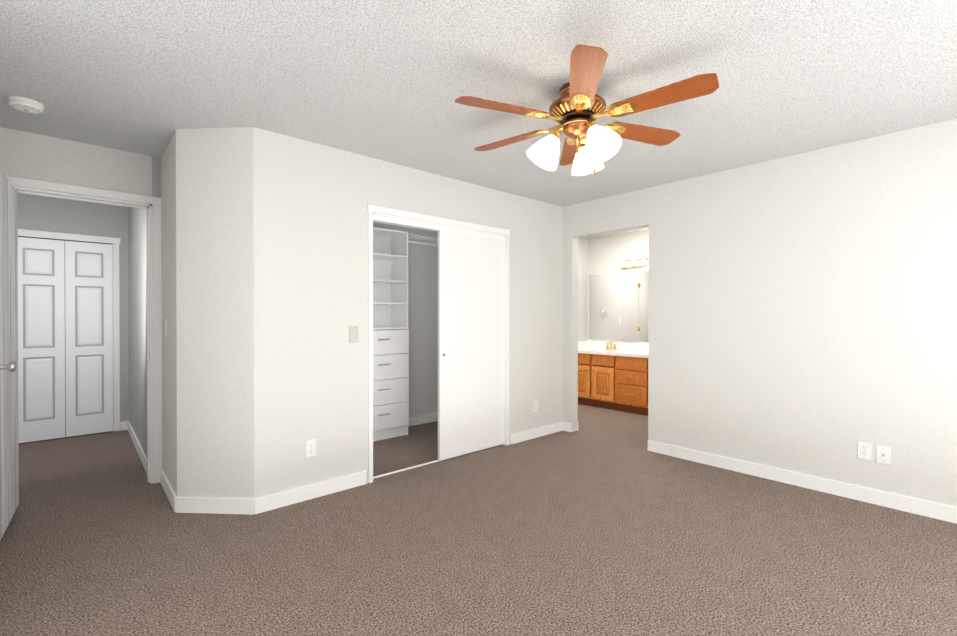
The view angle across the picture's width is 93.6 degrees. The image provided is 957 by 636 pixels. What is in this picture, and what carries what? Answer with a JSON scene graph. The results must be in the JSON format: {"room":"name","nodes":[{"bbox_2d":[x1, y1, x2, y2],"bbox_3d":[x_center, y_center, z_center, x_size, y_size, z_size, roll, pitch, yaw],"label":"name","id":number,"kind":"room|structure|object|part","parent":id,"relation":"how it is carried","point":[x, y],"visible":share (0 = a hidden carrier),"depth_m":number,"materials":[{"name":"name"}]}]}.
{"room":"empty bedroom","nodes":[
{"label":"empty bedroom","id":0,"kind":"room"},
{"bbox_2d":[17,194,128,421],"bbox_3d":[-4.634,0.010,4.329,2.320,2.440,0.110,0,0,-42],"label":"wall","id":1,"kind":"structure","parent":0,"point":[37,213],"depth_m":4.76,"materials":[{"name":"paint"}]},
{"bbox_2d":[18,237,112,442],"bbox_3d":[-4.498,0.216,4.327,1.516,2.005,0.066,0,0,-42],"label":"door","id":2,"kind":"structure","parent":1,"relation":"in","point":[65,302],"depth_m":4.58,"materials":[{"name":"grey wood"}]},
{"bbox_2d":[0,127,151,203],"bbox_3d":[-3.273,0.018,2.675,2.155,2.440,0.110,0,0,-42],"label":"wall","id":3,"kind":"structure","parent":0,"point":[28,155],"depth_m":3.06,"materials":[{"name":"paint"}]},
{"bbox_2d":[0,169,18,540],"bbox_3d":[-2.761,0.196,2.610,0.181,2.030,0.779,0,0,-39],"label":"bedroom door","id":4,"kind":"structure","parent":3,"relation":"in","point":[9,465],"depth_m":2.64,"materials":[{"name":"white wood"}]},
{"bbox_2d":[5,175,161,483],"bbox_3d":[-2.749,0.168,3.141,0.869,2.137,0.144,0,0,-42],"label":"door frame","id":5,"kind":"structure","parent":3,"relation":"attached to","point":[152,206],"depth_m":3.36,"materials":[{"name":"white wood"}]},
{"bbox_2d":[128,156,160,456],"bbox_3d":[-3.118,0.011,4.246,0.165,2.440,2.250,0,0,-42],"label":"wall","id":6,"kind":"structure","parent":0,"point":[137,263],"depth_m":4.11,"materials":[{"name":"paint"}]},
{"bbox_2d":[124,421,146,473],"bbox_3d":[-3.185,1.184,4.192,0.015,0.095,2.030,0,0,-42],"label":"baseboard","id":7,"kind":"structure","parent":6,"relation":"attached to","point":[127,426],"depth_m":4.18,"materials":[{"name":"white wood"}]},
{"bbox_2d":[161,130,176,495],"bbox_3d":[-2.153,0.016,3.203,0.110,2.440,0.810,0,0,-42],"label":"wall","id":8,"kind":"structure","parent":0,"point":[169,314],"depth_m":3.09,"materials":[{"name":"paint"}]},
{"bbox_2d":[164,319,166,334],"bbox_3d":[-2.223,0.066,3.188,0.015,0.114,0.070,0,0,-42],"label":"light switch","id":9,"kind":"object","parent":8,"relation":"attached to","point":[165,325],"visible":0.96,"depth_m":3.18,"materials":[{"name":"white plastic"}]},
{"bbox_2d":[160,470,179,512],"bbox_3d":[-2.160,1.189,3.123,0.013,0.095,0.709,0,0,-42],"label":"baseboard","id":10,"kind":"structure","parent":8,"relation":"attached to","point":[173,499],"depth_m":3.01,"materials":[{"name":"white wood"}]},
{"bbox_2d":[176,127,253,498],"bbox_3d":[-1.669,0.017,2.888,0.509,2.440,0.078,0,0,3],"label":"wall","id":11,"kind":"structure","parent":0,"point":[215,288],"depth_m":2.85,"materials":[{"name":"paint"}]},
{"bbox_2d":[180,497,219,513],"bbox_3d":[-2.012,1.189,3.133,0.060,0.095,1.249,0,0,-42],"label":"baseboard","id":12,"kind":"structure","parent":11,"relation":"attached to","point":[193,504],"depth_m":2.85,"materials":[{"name":"white wood"}]},
{"bbox_2d":[373,222,437,417],"bbox_3d":[-1.181,0.008,4.818,3.490,2.440,0.110,0,0,-42],"label":"wall","id":13,"kind":"structure","parent":0,"point":[423,318],"depth_m":5.22,"materials":[{"name":"paint"}]},
{"bbox_2d":[408,234,437,253],"bbox_3d":[-0.334,-0.725,5.288,1.369,0.342,0.308,0,0,-42],"label":"shelf","id":14,"kind":"object","parent":13,"relation":"attached to","point":[415,237],"visible":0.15,"depth_m":4.91,"materials":[{"name":"white wood"}]},
{"bbox_2d":[408,413,437,426],"bbox_3d":[-1.181,1.181,4.741,3.380,0.095,0.013,0,0,-42],"label":"baseboard","id":15,"kind":"structure","parent":13,"relation":"attached to","point":[422,419],"depth_m":5.22,"materials":[{"name":"white wood"}]},
{"bbox_2d":[253,127,562,498],"bbox_3d":[-0.243,0.012,3.953,3.240,2.440,0.110,0,0,-42],"label":"wall","id":16,"kind":"structure","parent":0,"point":[312,200],"depth_m":3.19,"materials":[{"name":"paint"}]},
{"bbox_2d":[306,439,315,456],"bbox_3d":[-1.146,0.891,3.075,0.070,0.114,0.007,0,0,-42],"label":"outlet","id":17,"kind":"object","parent":16,"relation":"attached to","point":[310,448],"visible":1,"depth_m":3.07,"materials":[{"name":"white plastic"}]},
{"bbox_2d":[349,326,357,342],"bbox_3d":[-0.909,0.120,3.280,0.072,0.120,0.009,0,0,-42],"label":"light switch","id":18,"kind":"object","parent":16,"relation":"attached to","point":[353,334],"visible":1,"depth_m":3.28,"materials":[{"name":"grey plastic"}]},
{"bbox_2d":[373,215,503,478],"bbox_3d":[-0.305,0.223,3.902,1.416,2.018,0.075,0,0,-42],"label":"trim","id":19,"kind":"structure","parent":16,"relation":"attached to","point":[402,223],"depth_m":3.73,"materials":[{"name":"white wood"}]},
{"bbox_2d":[367,204,509,482],"bbox_3d":[-0.299,0.192,3.890,1.504,2.082,0.129,0,0,-42],"label":"door frame","id":20,"kind":"structure","parent":16,"relation":"attached to","point":[372,210],"depth_m":3.63,"materials":[{"name":"white wood"}]},
{"bbox_2d":[438,230,503,459],"bbox_3d":[-0.034,0.219,4.117,0.820,1.996,0.031,0,0,-42],"label":"sliding closet door","id":21,"kind":"structure","parent":16,"relation":"in","point":[470,343],"depth_m":4.06,"materials":[{"name":"white wood"}]},
{"bbox_2d":[533,401,537,411],"bbox_3d":[0.588,0.909,4.618,0.070,0.114,0.007,0,0,-42],"label":"outlet","id":22,"kind":"object","parent":16,"relation":"attached to","point":[535,406],"visible":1,"depth_m":4.61,"materials":[{"name":"white plastic"}]},
{"bbox_2d":[510,421,567,443],"bbox_3d":[0.620,1.181,4.643,0.820,0.095,0.013,0,0,-42],"label":"baseboard","id":23,"kind":"structure","parent":16,"relation":"attached to","point":[518,437],"depth_m":4.63,"materials":[{"name":"white wood"}]},
{"bbox_2d":[0,403,956,635],"bbox_3d":[-0.240,1.284,3.519,7.900,0.100,7.450,0,0,-42],"label":"floor","id":24,"kind":"structure","parent":0,"point":[601,521],"depth_m":2.38,"materials":[{"name":"carpet"}]},
{"bbox_2d":[373,227,408,441],"bbox_3d":[-1.055,0.164,4.610,0.610,2.130,0.365,0,0,-42],"label":"shelving unit","id":25,"kind":"object","parent":24,"relation":"on","point":[390,347],"visible":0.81,"depth_m":4.66,"materials":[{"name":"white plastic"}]},
{"bbox_2d":[578,341,647,414],"bbox_3d":[2.121,0.782,5.961,0.620,0.880,1.992,0,0,-42],"label":"bathroom vanity","id":26,"kind":"object","parent":24,"relation":"on","point":[614,382],"depth_m":5.99,"materials":[{"name":"brown wood"}]},
{"bbox_3d":[2.127,0.455,5.965,0.604,0.225,1.992,0,0,-42],"label":"bathroom vanity top","id":27,"kind":"part","parent":26,"relation":"part of","materials":[{"name":"white stone"}]},
{"bbox_2d":[0,0,956,237],"bbox_3d":[-0.240,-1.256,3.507,7.900,0.100,7.450,0,0,-42],"label":"ceiling","id":28,"kind":"structure","parent":0,"point":[391,81],"depth_m":2.21,"materials":[{"name":"white paint"}]},
{"bbox_2d":[8,96,43,114],"bbox_3d":[-2.519,-1.179,2.503,0.144,0.044,0.144,0,0,-42],"label":"smoke detector","id":29,"kind":"object","parent":28,"relation":"attached to","point":[23,104],"visible":1,"depth_m":2.47,"materials":[{"name":"white plastic"}]},
{"bbox_2d":[455,44,718,175],"bbox_3d":[0.518,-0.972,2.356,1.268,0.456,1.321,0,0,-42],"label":"ceiling fan","id":30,"kind":"object","parent":28,"relation":"hanging from","point":[577,107],"visible":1,"depth_m":2.25,"materials":[{"name":"brown wood"}]},
{"bbox_3d":[0.119,-1.029,2.196,0.469,0.035,0.140,0,0,-22],"label":"blade","id":31,"kind":"part","parent":30,"relation":"part of","materials":[{"name":"brown wood"}]},
{"bbox_3d":[0.180,-1.031,2.621,0.469,0.035,0.140,0,0,38],"label":"blade","id":32,"kind":"part","parent":30,"relation":"part of","materials":[{"name":"brown wood"}]},
{"bbox_3d":[0.578,-1.032,2.781,0.140,0.035,0.469,0,0,8],"label":"blade","id":33,"kind":"part","parent":30,"relation":"part of","materials":[{"name":"brown wood"}]},
{"bbox_3d":[0.548,-0.972,2.348,0.480,0.456,0.473,0,0,-42],"label":"motor","id":34,"kind":"part","parent":30,"relation":"part of","materials":[{"name":"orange metal"}]},
{"bbox_3d":[0.457,-1.028,1.930,0.140,0.035,0.469,0,0,8],"label":"blade","id":35,"kind":"part","parent":30,"relation":"part of","materials":[{"name":"brown wood"}]},
{"bbox_3d":[0.916,-1.031,2.516,0.469,0.035,0.140,0,0,-22],"label":"blade","id":36,"kind":"part","parent":30,"relation":"part of","materials":[{"name":"brown wood"}]},
{"bbox_3d":[0.856,-1.029,2.090,0.469,0.035,0.140,0,0,38],"label":"blade","id":37,"kind":"part","parent":30,"relation":"part of","materials":[{"name":"brown wood"}]},
{"bbox_2d":[578,237,587,340],"bbox_3d":[1.025,0.000,6.393,1.900,2.440,0.110,0,0,-42],"label":"wall","id":38,"kind":"structure","parent":0,"point":[582,289],"depth_m":6.81,"materials":[{"name":"paint"}]},
{"bbox_2d":[588,229,648,342],"bbox_3d":[2.654,0.003,5.909,0.110,2.440,2.780,0,0,-42],"label":"wall","id":39,"kind":"structure","parent":0,"point":[608,254],"depth_m":6.54,"materials":[{"name":"paint"}]},
{"bbox_2d":[589,270,648,341],"bbox_3d":[2.363,-0.158,6.130,0.028,0.990,2.038,0,0,-42],"label":"vanity mirror","id":40,"kind":"object","parent":39,"relation":"attached to","point":[613,306],"visible":0.44,"depth_m":6.50,"materials":[{"name":"white mirror"}]},
{"bbox_2d":[620,258,648,268],"bbox_3d":[2.322,-0.763,6.098,0.129,0.110,0.910,0,0,-42],"label":"sconce","id":41,"kind":"object","parent":39,"relation":"attached to","point":[634,263],"visible":0.56,"depth_m":6.25,"materials":[{"name":"gold metal"}]},
{"bbox_2d":[563,119,956,506],"bbox_3d":[2.226,0.014,3.533,0.110,2.440,3.800,0,0,-42],"label":"wall","id":42,"kind":"structure","parent":0,"point":[802,313],"depth_m":3.26,"materials":[{"name":"paint"}]},
{"bbox_2d":[568,423,571,431],"bbox_3d":[0.736,1.178,5.305,0.013,0.095,1.060,0,0,-42],"label":"baseboard","id":43,"kind":"structure","parent":42,"relation":"attached to","point":[569,424],"depth_m":4.83,"materials":[{"name":"white wood"}]},
{"bbox_2d":[648,440,956,523],"bbox_3d":[2.498,1.189,3.138,0.013,0.095,2.780,0,0,-42],"label":"baseboard","id":44,"kind":"structure","parent":42,"relation":"attached to","point":[943,512],"depth_m":3.21,"materials":[{"name":"white wood"}]},
{"bbox_2d":[858,442,870,460],"bbox_3d":[2.601,0.897,3.027,0.007,0.114,0.070,0,0,-42],"label":"outlet","id":45,"kind":"object","parent":42,"relation":"attached to","point":[864,451],"visible":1,"depth_m":3.02,"materials":[{"name":"white plastic"}]},
{"bbox_2d":[876,445,890,464],"bbox_3d":[2.661,0.902,2.953,0.016,0.114,0.070,0,0,-42],"label":"outlet","id":46,"kind":"object","parent":42,"relation":"attached to","point":[883,454],"visible":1,"depth_m":2.96,"materials":[{"name":"white plastic"}]}
]}

